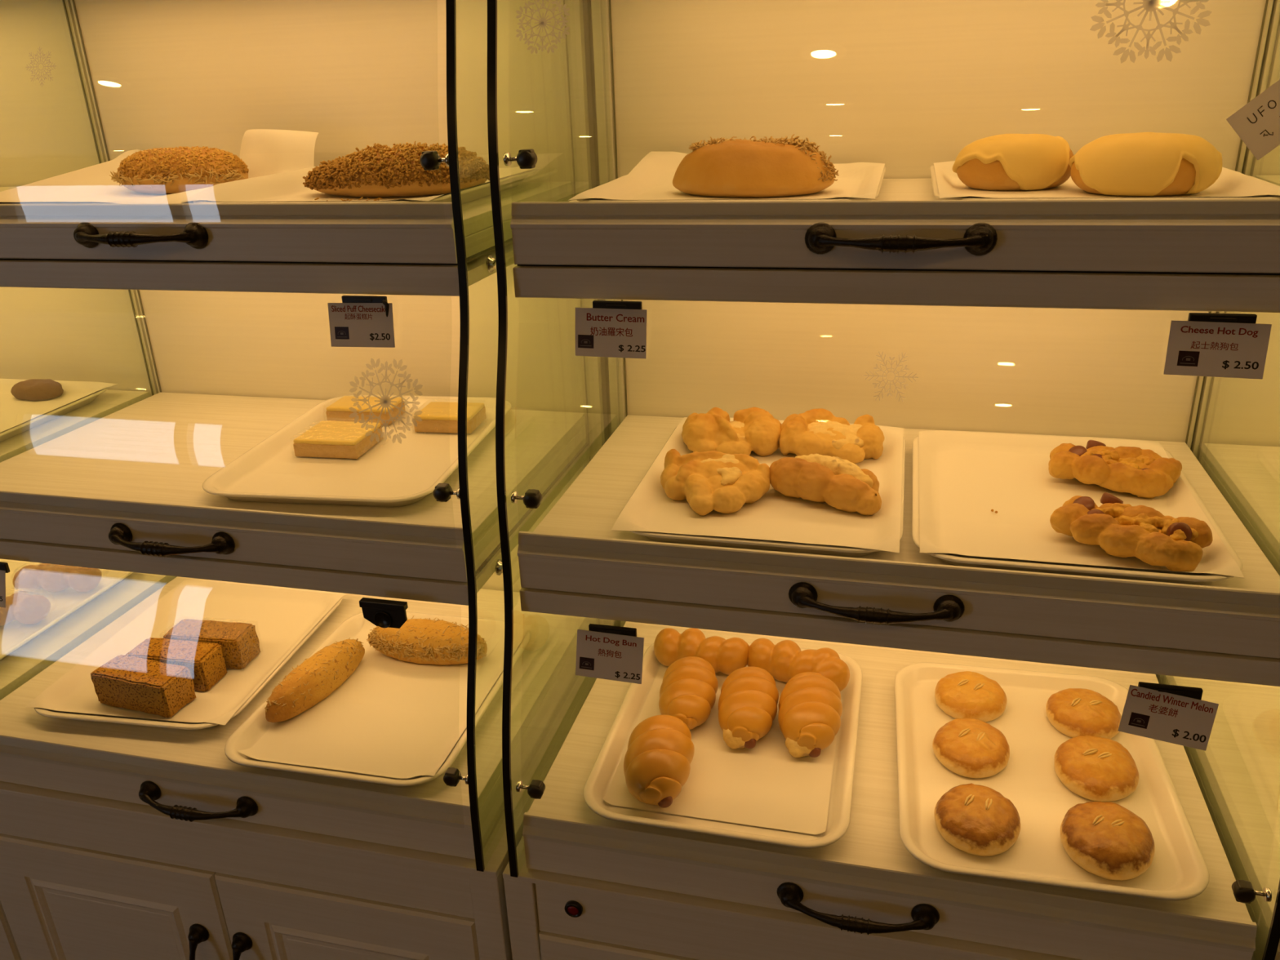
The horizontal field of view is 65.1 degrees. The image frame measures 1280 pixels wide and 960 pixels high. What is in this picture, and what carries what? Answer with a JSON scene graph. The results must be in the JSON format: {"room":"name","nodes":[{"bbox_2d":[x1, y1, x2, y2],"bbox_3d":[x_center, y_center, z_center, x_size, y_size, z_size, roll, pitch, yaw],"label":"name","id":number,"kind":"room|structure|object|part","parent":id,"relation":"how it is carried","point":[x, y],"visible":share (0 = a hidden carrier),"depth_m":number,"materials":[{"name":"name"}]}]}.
{"room":"food shop","nodes":[
{"label":"food shop","id":0,"kind":"room"},
{"bbox_2d":[582,0,1273,626],"bbox_3d":[-1.841,-0.465,1.838,11.200,2.640,0.100,4,23,14],"label":"wall","id":1,"kind":"structure","parent":0,"point":[587,7],"depth_m":1.30,"materials":[{"name":"beige paint"}]},
{"bbox_3d":[-2.588,2.011,-0.532,11.000,0.100,6.560,4,23,14],"label":"floor","id":2,"kind":"structure","parent":0,"visible":0},
{"bbox_2d":[0,0,613,959],"bbox_3d":[-0.804,0.141,1.399,1.448,1.780,0.537,4,23,14],"label":"display case","id":3,"kind":"object","parent":2,"relation":"on","point":[210,322],"visible":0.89,"depth_m":1.24,"materials":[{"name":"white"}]},
{"bbox_2d":[0,561,9,607],"bbox_3d":[-0.763,0.119,1.163,0.073,0.051,0.016,4,23,14],"label":"price tag","id":4,"kind":"object","parent":3,"relation":"attached to","point":[4,567],"visible":1,"depth_m":1.15,"materials":[{"name":"white paper"}]},
{"bbox_3d":[-1.014,0.691,1.437,0.349,0.548,0.020,4,23,14],"label":"cabinet door","id":5,"kind":"part","parent":3,"relation":"part of","materials":[{"name":"beige laminate"}]},
{"bbox_2d":[25,46,56,86],"bbox_3d":[-0.595,-0.410,0.995,0.037,0.037,0.009,4,23,14],"label":"sticker","id":6,"kind":"object","parent":3,"relation":"attached to","point":[40,60],"visible":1,"depth_m":0.99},
{"bbox_2d":[0,387,108,442],"bbox_3d":[-0.967,-0.081,1.406,0.280,0.018,0.355,3,23,12],"label":"serving tray","id":7,"kind":"object","parent":3,"relation":"on","point":[42,419],"visible":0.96,"depth_m":1.41,"materials":[{"name":"white plastic"}]},
{"bbox_2d":[0,378,117,432],"bbox_3d":[-0.967,-0.084,1.405,0.274,0.016,0.344,3,23,12],"label":"parchment paper","id":8,"kind":"object","parent":7,"relation":"on","point":[14,411],"visible":0.75,"depth_m":1.50,"materials":[{"name":"white paper"}]},
{"bbox_2d":[10,378,63,400],"bbox_3d":[-0.915,-0.139,1.519,0.081,0.026,0.049,2,23,10],"label":"pastry","id":9,"kind":"object","parent":8,"relation":"on","point":[33,389],"visible":1,"depth_m":1.50,"materials":[{"name":"brown food"}]},
{"bbox_2d":[0,559,133,661],"bbox_3d":[-0.972,0.193,1.511,0.280,0.018,0.355,4,23,14],"label":"serving tray","id":10,"kind":"object","parent":3,"relation":"on","point":[11,640],"visible":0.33,"depth_m":1.52,"materials":[{"name":"white plastic"}]},
{"bbox_2d":[0,587,56,628],"bbox_3d":[-0.932,0.187,1.469,0.148,0.051,0.080,-3,22,-3],"label":"loaf","id":11,"kind":"object","parent":10,"relation":"on","point":[25,608],"visible":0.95,"depth_m":1.46,"materials":[{"name":"food"}]},
{"bbox_2d":[10,561,108,595],"bbox_3d":[-0.906,0.147,1.563,0.149,0.052,0.082,-1,22,3],"label":"loaf","id":12,"kind":"object","parent":10,"relation":"on","point":[51,577],"visible":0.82,"depth_m":1.55,"materials":[{"name":"food"}]},
{"bbox_3d":[-1.094,-0.294,1.590,0.703,1.020,0.013,4,23,14],"label":"panel","id":13,"kind":"part","parent":3,"relation":"part of","materials":[{"name":"clear glass"}]},
{"bbox_2d":[0,200,193,204],"bbox_3d":[-0.615,-0.349,1.219,0.280,0.018,0.345,4,23,14],"label":"serving tray","id":14,"kind":"object","parent":3,"relation":"on","point":[192,202],"visible":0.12,"depth_m":1.05,"materials":[{"name":"white plastic"}]},
{"bbox_2d":[0,128,318,204],"bbox_3d":[-0.591,-0.374,1.201,0.304,0.069,0.344,4,23,14],"label":"parchment paper","id":15,"kind":"object","parent":14,"relation":"on","point":[265,152],"visible":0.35,"depth_m":1.28,"materials":[{"name":"white paper"}]},
{"bbox_2d":[109,146,248,194],"bbox_3d":[-0.572,-0.388,1.250,0.189,0.053,0.123,10,25,26],"label":"bread","id":16,"kind":"object","parent":15,"relation":"on","point":[165,171],"visible":0.99,"depth_m":1.21,"materials":[{"name":"food"}]},
{"bbox_3d":[-0.670,0.713,1.352,0.349,0.548,0.020,4,23,14],"label":"cabinet door","id":17,"kind":"part","parent":3,"relation":"part of","materials":[{"name":"beige laminate"}]},
{"bbox_3d":[-0.512,-0.243,1.007,0.157,0.027,0.036,4,23,14],"label":"handle","id":18,"kind":"part","parent":3,"relation":"part of","materials":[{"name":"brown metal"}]},
{"bbox_3d":[-0.516,0.070,1.081,0.157,0.027,0.036,4,23,14],"label":"handle","id":19,"kind":"part","parent":3,"relation":"part of","materials":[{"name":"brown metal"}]},
{"bbox_2d":[34,597,342,729],"bbox_3d":[-0.602,0.234,1.378,0.280,0.018,0.355,2,23,10],"label":"serving tray","id":20,"kind":"object","parent":3,"relation":"on","point":[46,713],"visible":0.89,"depth_m":1.23,"materials":[{"name":"white plastic"}]},
{"bbox_2d":[24,579,346,725],"bbox_3d":[-0.601,0.229,1.380,0.274,0.016,0.340,2,23,10],"label":"parchment paper","id":21,"kind":"object","parent":20,"relation":"on","point":[282,617],"visible":0.66,"depth_m":1.42,"materials":[{"name":"white paper"}]},
{"bbox_2d":[90,654,195,717],"bbox_3d":[-0.627,0.259,1.266,0.118,0.047,0.050,6,23,19],"label":"loaf","id":22,"kind":"object","parent":21,"relation":"on","point":[146,686],"visible":1,"depth_m":1.25,"materials":[{"name":"brown food"}]},
{"bbox_2d":[124,637,226,691],"bbox_3d":[-0.605,0.240,1.311,0.114,0.047,0.048,3,23,12],"label":"loaf","id":23,"kind":"object","parent":21,"relation":"on","point":[206,662],"visible":0.66,"depth_m":1.29,"materials":[{"name":"brown food"}]},
{"bbox_2d":[163,618,260,669],"bbox_3d":[-0.578,0.220,1.354,0.117,0.049,0.053,2,23,10],"label":"cake slice","id":24,"kind":"object","parent":21,"relation":"on","point":[239,642],"visible":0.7,"depth_m":1.34,"materials":[{"name":"food"}]},
{"bbox_3d":[-0.517,0.376,1.150,0.157,0.027,0.036,4,23,14],"label":"handle","id":25,"kind":"part","parent":3,"relation":"part of","materials":[{"name":"brown metal"}]},
{"bbox_3d":[-0.548,0.627,1.252,0.027,0.157,0.036,4,23,14],"label":"handle","id":26,"kind":"part","parent":3,"relation":"part of","materials":[{"name":"brown metal"}]},
{"bbox_3d":[-0.509,-0.385,0.985,0.678,0.251,0.046,4,23,14],"label":"glass","id":27,"kind":"part","parent":3,"relation":"part of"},
{"bbox_3d":[-0.488,0.631,1.237,0.027,0.157,0.036,4,23,14],"label":"handle","id":28,"kind":"part","parent":3,"relation":"part of","materials":[{"name":"brown metal"}]},
{"bbox_3d":[-0.461,-0.280,1.205,0.692,0.028,0.371,4,23,14],"label":"rail","id":29,"kind":"part","parent":3,"relation":"part of","materials":[{"name":"beige laminate"}]},
{"bbox_3d":[-0.464,-0.320,1.185,0.688,0.056,0.368,4,23,14],"label":"drawer","id":30,"kind":"part","parent":3,"relation":"part of","materials":[{"name":"beige laminate"}]},
{"bbox_3d":[-0.460,-0.021,1.279,0.688,0.059,0.420,4,23,14],"label":"drawer","id":31,"kind":"part","parent":3,"relation":"part of","materials":[{"name":"beige laminate"}]},
{"bbox_3d":[-0.457,0.018,1.299,0.692,0.024,0.424,4,23,14],"label":"rail","id":32,"kind":"part","parent":3,"relation":"part of","materials":[{"name":"beige laminate"}]},
{"bbox_3d":[-0.456,0.274,1.373,0.688,0.068,0.473,4,23,14],"label":"drawer","id":33,"kind":"part","parent":3,"relation":"part of","materials":[{"name":"beige laminate"}]},
{"bbox_3d":[-0.410,-0.250,1.420,0.702,1.020,0.013,4,23,14],"label":"panel","id":34,"kind":"part","parent":3,"relation":"part of","materials":[{"name":"clear glass"}]},
{"bbox_3d":[-0.337,0.735,1.269,0.335,0.548,0.020,4,23,14],"label":"cabinet door","id":35,"kind":"part","parent":3,"relation":"part of","materials":[{"name":"beige laminate"}]},
{"bbox_2d":[202,395,511,506],"bbox_3d":[-0.336,-0.042,1.256,0.280,0.018,0.365,2,23,10],"label":"serving tray","id":36,"kind":"object","parent":3,"relation":"on","point":[397,474],"visible":0.67,"depth_m":1.20,"materials":[{"name":"white plastic"}]},
{"bbox_2d":[291,420,384,458],"bbox_3d":[-0.380,-0.053,1.265,0.114,0.026,0.083,2,23,11],"label":"cheesecake slice","id":37,"kind":"object","parent":36,"relation":"on","point":[326,439],"visible":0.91,"depth_m":1.24,"materials":[{"name":"food"}]},
{"bbox_2d":[322,395,405,425],"bbox_3d":[-0.375,-0.097,1.372,0.120,0.026,0.063,3,23,11],"label":"cheesecake slice","id":38,"kind":"object","parent":36,"relation":"on","point":[339,411],"visible":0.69,"depth_m":1.35,"materials":[{"name":"food"}]},
{"bbox_2d":[411,401,489,433],"bbox_3d":[-0.252,-0.085,1.331,0.108,0.026,0.070,2,23,10],"label":"cheesecake slice","id":39,"kind":"object","parent":36,"relation":"on","point":[436,416],"visible":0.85,"depth_m":1.31,"materials":[{"name":"food"}]},
{"bbox_2d":[327,295,395,347],"bbox_3d":[-0.270,-0.154,0.975,0.070,0.049,0.012,4,23,14],"label":"price tag","id":40,"kind":"object","parent":3,"relation":"attached to","point":[358,321],"visible":1,"depth_m":0.97,"materials":[{"name":"white paper"}]},
{"bbox_2d":[193,169,535,204],"bbox_3d":[-0.295,-0.328,1.139,0.280,0.018,0.345,4,23,14],"label":"serving tray","id":41,"kind":"object","parent":3,"relation":"on","point":[483,190],"visible":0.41,"depth_m":1.07,"materials":[{"name":"white plastic"}]},
{"bbox_2d":[180,165,540,202],"bbox_3d":[-0.295,-0.335,1.137,0.276,0.025,0.328,4,23,14],"label":"parchment paper","id":42,"kind":"object","parent":41,"relation":"on","point":[288,186],"visible":0.27,"depth_m":1.13,"materials":[{"name":"white paper"}]},
{"bbox_2d":[314,196,382,200],"bbox_3d":[-0.318,-0.304,1.088,0.082,0.005,0.023,1,22,8],"label":"crumbs","id":43,"kind":"object","parent":42,"relation":"on","point":[317,198],"visible":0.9,"depth_m":1.09,"materials":[{"name":"brown food"}]},
{"bbox_2d":[302,141,489,197],"bbox_3d":[-0.279,-0.357,1.145,0.233,0.056,0.144,2,23,10],"label":"bread","id":44,"kind":"object","parent":42,"relation":"on","point":[380,171],"visible":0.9,"depth_m":1.10,"materials":[{"name":"brown food"}]},
{"bbox_2d":[224,611,530,786],"bbox_3d":[-0.316,0.267,1.271,0.280,0.018,0.355,3,23,13],"label":"serving tray","id":45,"kind":"object","parent":3,"relation":"on","point":[256,725],"visible":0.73,"depth_m":1.18,"materials":[{"name":"white plastic"}]},
{"bbox_2d":[237,613,531,779],"bbox_3d":[-0.306,0.262,1.274,0.244,0.016,0.328,3,23,13],"label":"parchment paper","id":46,"kind":"object","parent":45,"relation":"on","point":[393,717],"visible":0.73,"depth_m":1.22,"materials":[{"name":"white paper"}]},
{"bbox_2d":[264,637,364,722],"bbox_3d":[-0.412,0.248,1.274,0.054,0.047,0.176,8,24,23],"label":"roll","id":47,"kind":"object","parent":46,"relation":"on","point":[319,675],"visible":1,"depth_m":1.25,"materials":[{"name":"orange food"}]},
{"bbox_2d":[366,614,487,665],"bbox_3d":[-0.285,0.214,1.343,0.174,0.050,0.074,6,24,19],"label":"roll","id":48,"kind":"object","parent":46,"relation":"on","point":[418,641],"visible":0.86,"depth_m":1.32,"materials":[{"name":"food"}]},
{"bbox_2d":[359,597,408,628],"bbox_3d":[-0.264,0.138,1.036,0.051,0.029,0.010,4,23,14],"label":"holder","id":49,"kind":"object","parent":3,"relation":"on","point":[383,613],"visible":1,"depth_m":1.03,"materials":[{"name":"black plastic"}]},
{"bbox_3d":[-0.266,0.144,1.034,0.020,0.020,0.003,4,23,14],"label":"knob","id":50,"kind":"part","parent":49,"relation":"part of","materials":[{"name":"black plastic"}]},
{"bbox_2d":[349,358,422,443],"bbox_3d":[-0.248,-0.077,0.981,0.080,0.080,0.024,4,23,14],"label":"sticker","id":51,"kind":"object","parent":3,"relation":"attached to","point":[385,401],"visible":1,"depth_m":0.98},
{"bbox_3d":[-0.068,-0.237,1.331,0.020,1.020,0.014,4,23,14],"label":"post","id":52,"kind":"part","parent":3,"relation":"part of","materials":[{"name":"clear glass"}]},
{"bbox_2d":[487,0,1279,959],"bbox_3d":[0.608,0.232,1.049,1.456,1.780,0.537,4,23,14],"label":"display case","id":53,"kind":"object","parent":2,"relation":"on","point":[1026,317],"visible":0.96,"depth_m":1.04,"materials":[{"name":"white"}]},
{"bbox_2d":[515,0,569,53],"bbox_3d":[-0.084,-0.395,0.866,0.050,0.050,0.012,4,23,14],"label":"sticker","id":54,"kind":"object","parent":53,"relation":"attached to","point":[543,22],"visible":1,"depth_m":0.87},
{"bbox_2d":[564,900,582,917],"bbox_3d":[-0.071,0.460,1.073,0.020,0.020,0.005,4,23,14],"label":"light","id":55,"kind":"object","parent":53,"relation":"attached to","point":[572,908],"depth_m":1.07,"materials":[{"name":"red plastic"}]},
{"bbox_3d":[-0.034,-0.234,1.323,0.020,1.020,0.014,4,23,14],"label":"post","id":56,"kind":"part","parent":53,"relation":"part of","materials":[{"name":"beige laminate"}]},
{"bbox_2d":[575,623,644,684],"bbox_3d":[-0.029,0.170,0.982,0.069,0.053,0.017,4,23,14],"label":"price tag","id":57,"kind":"object","parent":53,"relation":"attached to","point":[610,652],"visible":1,"depth_m":0.98,"materials":[{"name":"white paper"}]},
{"bbox_2d":[575,300,646,359],"bbox_3d":[-0.026,-0.138,0.915,0.068,0.050,0.012,4,23,14],"label":"price tag","id":58,"kind":"object","parent":53,"relation":"attached to","point":[609,329],"visible":1,"depth_m":0.91,"materials":[{"name":"white paper"}]},
{"bbox_3d":[0.062,0.760,1.170,0.336,0.548,0.020,4,23,14],"label":"cabinet door","id":59,"kind":"part","parent":53,"relation":"part of","materials":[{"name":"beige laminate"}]},
{"bbox_2d":[583,642,862,848],"bbox_3d":[0.110,0.293,1.170,0.280,0.018,0.365,4,23,14],"label":"serving tray","id":60,"kind":"object","parent":53,"relation":"on","point":[597,785],"visible":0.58,"depth_m":1.08,"materials":[{"name":"white plastic"}]},
{"bbox_2d":[602,663,842,835],"bbox_3d":[0.111,0.290,1.173,0.234,0.012,0.304,4,23,14],"label":"parchment paper","id":61,"kind":"object","parent":60,"relation":"on","point":[763,785],"visible":0.45,"depth_m":1.09,"materials":[{"name":"white paper"}]},
{"bbox_2d":[623,714,694,808],"bbox_3d":[0.020,0.301,1.088,0.074,0.060,0.120,2,23,9],"label":"bun","id":62,"kind":"object","parent":61,"relation":"on","point":[659,756],"visible":1,"depth_m":1.05,"materials":[{"name":"brown food"}]},
{"bbox_2d":[658,656,718,729],"bbox_3d":[0.058,0.254,1.206,0.068,0.056,0.116,2,23,10],"label":"bun","id":63,"kind":"object","parent":61,"relation":"on","point":[688,690],"visible":0.85,"depth_m":1.18,"materials":[{"name":"orange food"}]},
{"bbox_2d":[653,627,749,675],"bbox_3d":[0.079,0.221,1.294,0.128,0.049,0.062,6,24,19],"label":"bun","id":64,"kind":"object","parent":61,"relation":"on","point":[728,655],"visible":0.81,"depth_m":1.27,"materials":[{"name":"brown food"}]},
{"bbox_2d":[718,666,778,748],"bbox_3d":[0.127,0.262,1.178,0.072,0.057,0.122,3,23,12],"label":"bun","id":65,"kind":"object","parent":61,"relation":"on","point":[748,698],"visible":1,"depth_m":1.15,"materials":[{"name":"brown food"}]},
{"bbox_2d":[746,638,849,691],"bbox_3d":[0.198,0.231,1.258,0.135,0.050,0.069,9,25,26],"label":"bun","id":66,"kind":"object","parent":61,"relation":"on","point":[784,660],"visible":0.74,"depth_m":1.24,"materials":[{"name":"brown food"}]},
{"bbox_2d":[777,671,842,757],"bbox_3d":[0.197,0.267,1.158,0.074,0.059,0.120,1,22,9],"label":"bun","id":67,"kind":"object","parent":61,"relation":"on","point":[811,707],"visible":1,"depth_m":1.12,"materials":[{"name":"brown food"}]},
{"bbox_2d":[577,163,885,201],"bbox_3d":[0.108,-0.302,1.040,0.280,0.018,0.345,4,23,14],"label":"serving tray","id":68,"kind":"object","parent":53,"relation":"on","point":[884,168],"visible":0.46,"depth_m":0.89,"materials":[{"name":"white plastic"}]},
{"bbox_2d":[568,151,884,200],"bbox_3d":[0.107,-0.312,1.036,0.276,0.031,0.328,4,23,14],"label":"parchment paper","id":69,"kind":"object","parent":68,"relation":"on","point":[651,179],"visible":0.38,"depth_m":1.07,"materials":[{"name":"white paper"}]},
{"bbox_2d":[672,133,839,197],"bbox_3d":[0.117,-0.324,1.028,0.171,0.056,0.107,8,24,22],"label":"bun","id":70,"kind":"object","parent":69,"relation":"on","point":[781,166],"visible":1,"depth_m":0.99,"materials":[{"name":"brown food"}]},
{"bbox_2d":[618,426,905,556],"bbox_3d":[0.147,0.001,1.107,0.280,0.018,0.355,4,23,14],"label":"serving tray","id":71,"kind":"object","parent":53,"relation":"on","point":[842,551],"visible":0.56,"depth_m":0.96,"materials":[{"name":"white plastic"}]},
{"bbox_2d":[611,417,903,553],"bbox_3d":[0.147,-0.002,1.106,0.274,0.016,0.348,4,23,14],"label":"parchment paper","id":72,"kind":"object","parent":71,"relation":"on","point":[775,516],"visible":0.38,"depth_m":1.03,"materials":[{"name":"white paper"}]},
{"bbox_2d":[660,448,770,515],"bbox_3d":[0.077,0.001,1.067,0.120,0.043,0.104,4,23,14],"label":"pastry","id":73,"kind":"object","parent":72,"relation":"on","point":[722,482],"visible":1,"depth_m":1.06,"materials":[{"name":"food"}]},
{"bbox_2d":[681,407,781,456],"bbox_3d":[0.108,-0.057,1.200,0.124,0.048,0.074,4,23,14],"label":"pastry","id":74,"kind":"object","parent":72,"relation":"on","point":[755,429],"visible":0.92,"depth_m":1.18,"materials":[{"name":"brown food"}]},
{"bbox_2d":[769,453,881,515],"bbox_3d":[0.197,-0.001,1.059,0.136,0.044,0.073,14,27,35],"label":"pastry","id":75,"kind":"object","parent":72,"relation":"on","point":[838,482],"visible":0.99,"depth_m":1.03,"materials":[{"name":"brown food"}]},
{"bbox_2d":[779,408,884,463],"bbox_3d":[0.225,-0.052,1.179,0.122,0.045,0.085,4,23,14],"label":"pastry","id":76,"kind":"object","parent":72,"relation":"on","point":[813,431],"visible":0.96,"depth_m":1.16,"materials":[{"name":"food"}]},
{"bbox_3d":[0.209,0.423,0.970,0.157,0.027,0.036,4,23,14],"label":"handle","id":77,"kind":"part","parent":53,"relation":"part of","materials":[{"name":"brown metal"}]},
{"bbox_3d":[0.210,0.117,0.901,0.157,0.027,0.036,4,23,14],"label":"handle","id":78,"kind":"part","parent":53,"relation":"part of","materials":[{"name":"brown metal"}]},
{"bbox_3d":[0.271,0.321,1.193,0.694,0.068,0.473,4,23,14],"label":"drawer","id":79,"kind":"part","parent":53,"relation":"part of","materials":[{"name":"beige laminate"}]},
{"bbox_2d":[863,351,918,401],"bbox_3d":[0.216,-0.089,0.862,0.046,0.040,0.014,4,23,14],"label":"sticker","id":80,"kind":"object","parent":53,"relation":"attached to","point":[880,356],"visible":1,"depth_m":0.86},
{"bbox_3d":[0.263,-0.273,1.005,0.694,0.056,0.368,4,23,14],"label":"drawer","id":81,"kind":"part","parent":53,"relation":"part of","materials":[{"name":"beige laminate"}]},
{"bbox_3d":[0.265,-0.233,1.025,0.698,0.028,0.371,4,23,14],"label":"rail","id":82,"kind":"part","parent":53,"relation":"part of","materials":[{"name":"beige laminate"}]},
{"bbox_3d":[0.267,0.025,1.099,0.694,0.059,0.420,4,23,14],"label":"drawer","id":83,"kind":"part","parent":53,"relation":"part of","materials":[{"name":"beige laminate"}]},
{"bbox_3d":[0.269,0.065,1.119,0.698,0.024,0.424,4,23,14],"label":"rail","id":84,"kind":"part","parent":53,"relation":"part of","materials":[{"name":"beige laminate"}]},
{"bbox_3d":[0.214,-0.197,0.828,0.157,0.027,0.036,4,23,14],"label":"handle","id":85,"kind":"part","parent":53,"relation":"part of","materials":[{"name":"brown metal"}]},
{"bbox_3d":[0.316,-0.203,1.240,0.708,1.020,0.013,4,23,14],"label":"panel","id":86,"kind":"part","parent":53,"relation":"part of","materials":[{"name":"clear glass"}]},
{"bbox_2d":[894,662,1209,900],"bbox_3d":[0.424,0.313,1.093,0.280,0.018,0.365,3,23,12],"label":"serving tray","id":87,"kind":"object","parent":53,"relation":"on","point":[1178,870],"visible":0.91,"depth_m":1.06,"materials":[{"name":"white plastic"}]},
{"bbox_2d":[932,718,1009,777],"bbox_3d":[0.370,0.294,1.118,0.082,0.030,0.092,6,24,19],"label":"pastry","id":88,"kind":"object","parent":87,"relation":"on","point":[971,748],"visible":1,"depth_m":1.10,"materials":[{"name":"brown food"}]},
{"bbox_2d":[934,671,1007,721],"bbox_3d":[0.399,0.257,1.208,0.083,0.028,0.090,7,24,21],"label":"pastry","id":89,"kind":"object","parent":87,"relation":"on","point":[966,694],"visible":0.98,"depth_m":1.19,"materials":[{"name":"brown food"}]},
{"bbox_2d":[933,782,1020,856],"bbox_3d":[0.341,0.338,1.012,0.083,0.032,0.092,7,24,21],"label":"pastry","id":90,"kind":"object","parent":87,"relation":"on","point":[976,820],"visible":1,"depth_m":0.99,"materials":[{"name":"brown food"}]},
{"bbox_2d":[1045,688,1121,738],"bbox_3d":[0.518,0.269,1.169,0.082,0.028,0.090,8,24,23],"label":"pastry","id":91,"kind":"object","parent":87,"relation":"on","point":[1073,712],"visible":0.89,"depth_m":1.15,"materials":[{"name":"brown food"}]},
{"bbox_2d":[1053,735,1138,801],"bbox_3d":[0.492,0.305,1.080,0.084,0.030,0.100,9,25,25],"label":"pastry","id":92,"kind":"object","parent":87,"relation":"on","point":[1094,768],"visible":1,"depth_m":1.06,"materials":[{"name":"brown food"}]},
{"bbox_2d":[1060,801,1155,880],"bbox_3d":[0.457,0.346,0.979,0.084,0.033,0.098,9,25,25],"label":"pastry","id":93,"kind":"object","parent":87,"relation":"on","point":[1108,840],"visible":1,"depth_m":0.96,"materials":[{"name":"brown food"}]},
{"bbox_2d":[911,430,1242,584],"bbox_3d":[0.425,0.020,1.035,0.280,0.018,0.355,4,23,14],"label":"serving tray","id":94,"kind":"object","parent":53,"relation":"on","point":[950,559],"visible":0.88,"depth_m":0.90,"materials":[{"name":"white plastic"}]},
{"bbox_2d":[918,430,1244,578],"bbox_3d":[0.425,0.017,1.034,0.266,0.016,0.336,4,23,14],"label":"parchment paper","id":95,"kind":"object","parent":94,"relation":"on","point":[963,477],"visible":0.59,"depth_m":1.03,"materials":[{"name":"white paper"}]},
{"bbox_2d":[1048,440,1182,498],"bbox_3d":[0.505,-0.015,1.075,0.132,0.038,0.091,12,26,31],"label":"bread","id":96,"kind":"object","parent":95,"relation":"on","point":[1139,472],"visible":1,"depth_m":1.05,"materials":[{"name":"brown food"}]},
{"bbox_2d":[1049,492,1213,572],"bbox_3d":[0.455,0.044,0.933,0.135,0.038,0.091,16,28,37],"label":"bread","id":97,"kind":"object","parent":95,"relation":"on","point":[1122,530],"visible":1,"depth_m":0.91,"materials":[{"name":"brown food"}]},
{"bbox_2d":[929,164,1279,199],"bbox_3d":[0.424,-0.281,0.961,0.280,0.018,0.345,4,23,14],"label":"serving tray","id":98,"kind":"object","parent":53,"relation":"on","point":[935,191],"visible":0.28,"depth_m":0.82,"materials":[{"name":"white plastic"}]},
{"bbox_2d":[933,160,1279,199],"bbox_3d":[0.424,-0.284,0.960,0.272,0.016,0.328,4,23,14],"label":"parchment paper","id":99,"kind":"object","parent":98,"relation":"on","point":[1229,184],"visible":0.28,"depth_m":0.94,"materials":[{"name":"white paper"}]},
{"bbox_2d":[951,133,1073,190],"bbox_3d":[0.372,-0.318,0.998,0.116,0.050,0.090,-1,22,3],"label":"bun","id":100,"kind":"object","parent":99,"relation":"on","point":[1004,162],"visible":1,"depth_m":0.97,"materials":[{"name":"yellow food"}]},
{"bbox_2d":[1069,132,1222,196],"bbox_3d":[0.468,-0.294,0.929,0.128,0.052,0.098,5,23,18],"label":"bun","id":101,"kind":"object","parent":99,"relation":"on","point":[1152,164],"visible":1,"depth_m":0.90,"materials":[{"name":"yellow food"}]},
{"bbox_2d":[1089,0,1212,63],"bbox_3d":[0.384,-0.358,0.751,0.084,0.084,0.020,4,23,14],"label":"sticker","id":102,"kind":"object","parent":53,"relation":"attached to","point":[1150,6],"visible":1,"depth_m":0.75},
{"bbox_2d":[1117,681,1218,751],"bbox_3d":[0.454,0.203,0.864,0.077,0.053,0.016,4,23,14],"label":"price tag","id":103,"kind":"object","parent":53,"relation":"attached to","point":[1171,713],"visible":1,"depth_m":0.86,"materials":[{"name":"white paper"}]},
{"bbox_3d":[0.217,-0.338,0.805,0.684,0.251,0.046,4,23,14],"label":"glass","id":104,"kind":"part","parent":53,"relation":"part of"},
{"bbox_2d":[1163,312,1271,379],"bbox_3d":[0.457,-0.107,0.795,0.072,0.049,0.012,4,23,14],"label":"price tag","id":105,"kind":"object","parent":53,"relation":"attached to","point":[1229,345],"visible":1,"depth_m":0.79,"materials":[{"name":"white paper"}]},
{"bbox_3d":[1.006,-0.158,1.069,0.708,1.020,0.013,4,23,14],"label":"panel","id":106,"kind":"part","parent":53,"relation":"part of","materials":[{"name":"clear glass"}]},
{"bbox_3d":[0.960,0.366,1.022,0.694,0.068,0.473,4,23,14],"label":"drawer","id":107,"kind":"part","parent":53,"relation":"part of","materials":[{"name":"beige laminate"}]},
{"bbox_3d":[0.956,0.070,0.929,0.694,0.059,0.420,4,23,14],"label":"drawer","id":108,"kind":"part","parent":53,"relation":"part of","materials":[{"name":"beige laminate"}]},
{"bbox_2d":[1226,79,1279,159],"bbox_3d":[0.474,-0.274,0.732,0.079,0.076,0.004,4,23,14],"label":"price tag","id":109,"kind":"object","parent":53,"relation":"attached to","point":[1257,123],"visible":1,"depth_m":0.74,"materials":[{"name":"white paper"}]}
]}

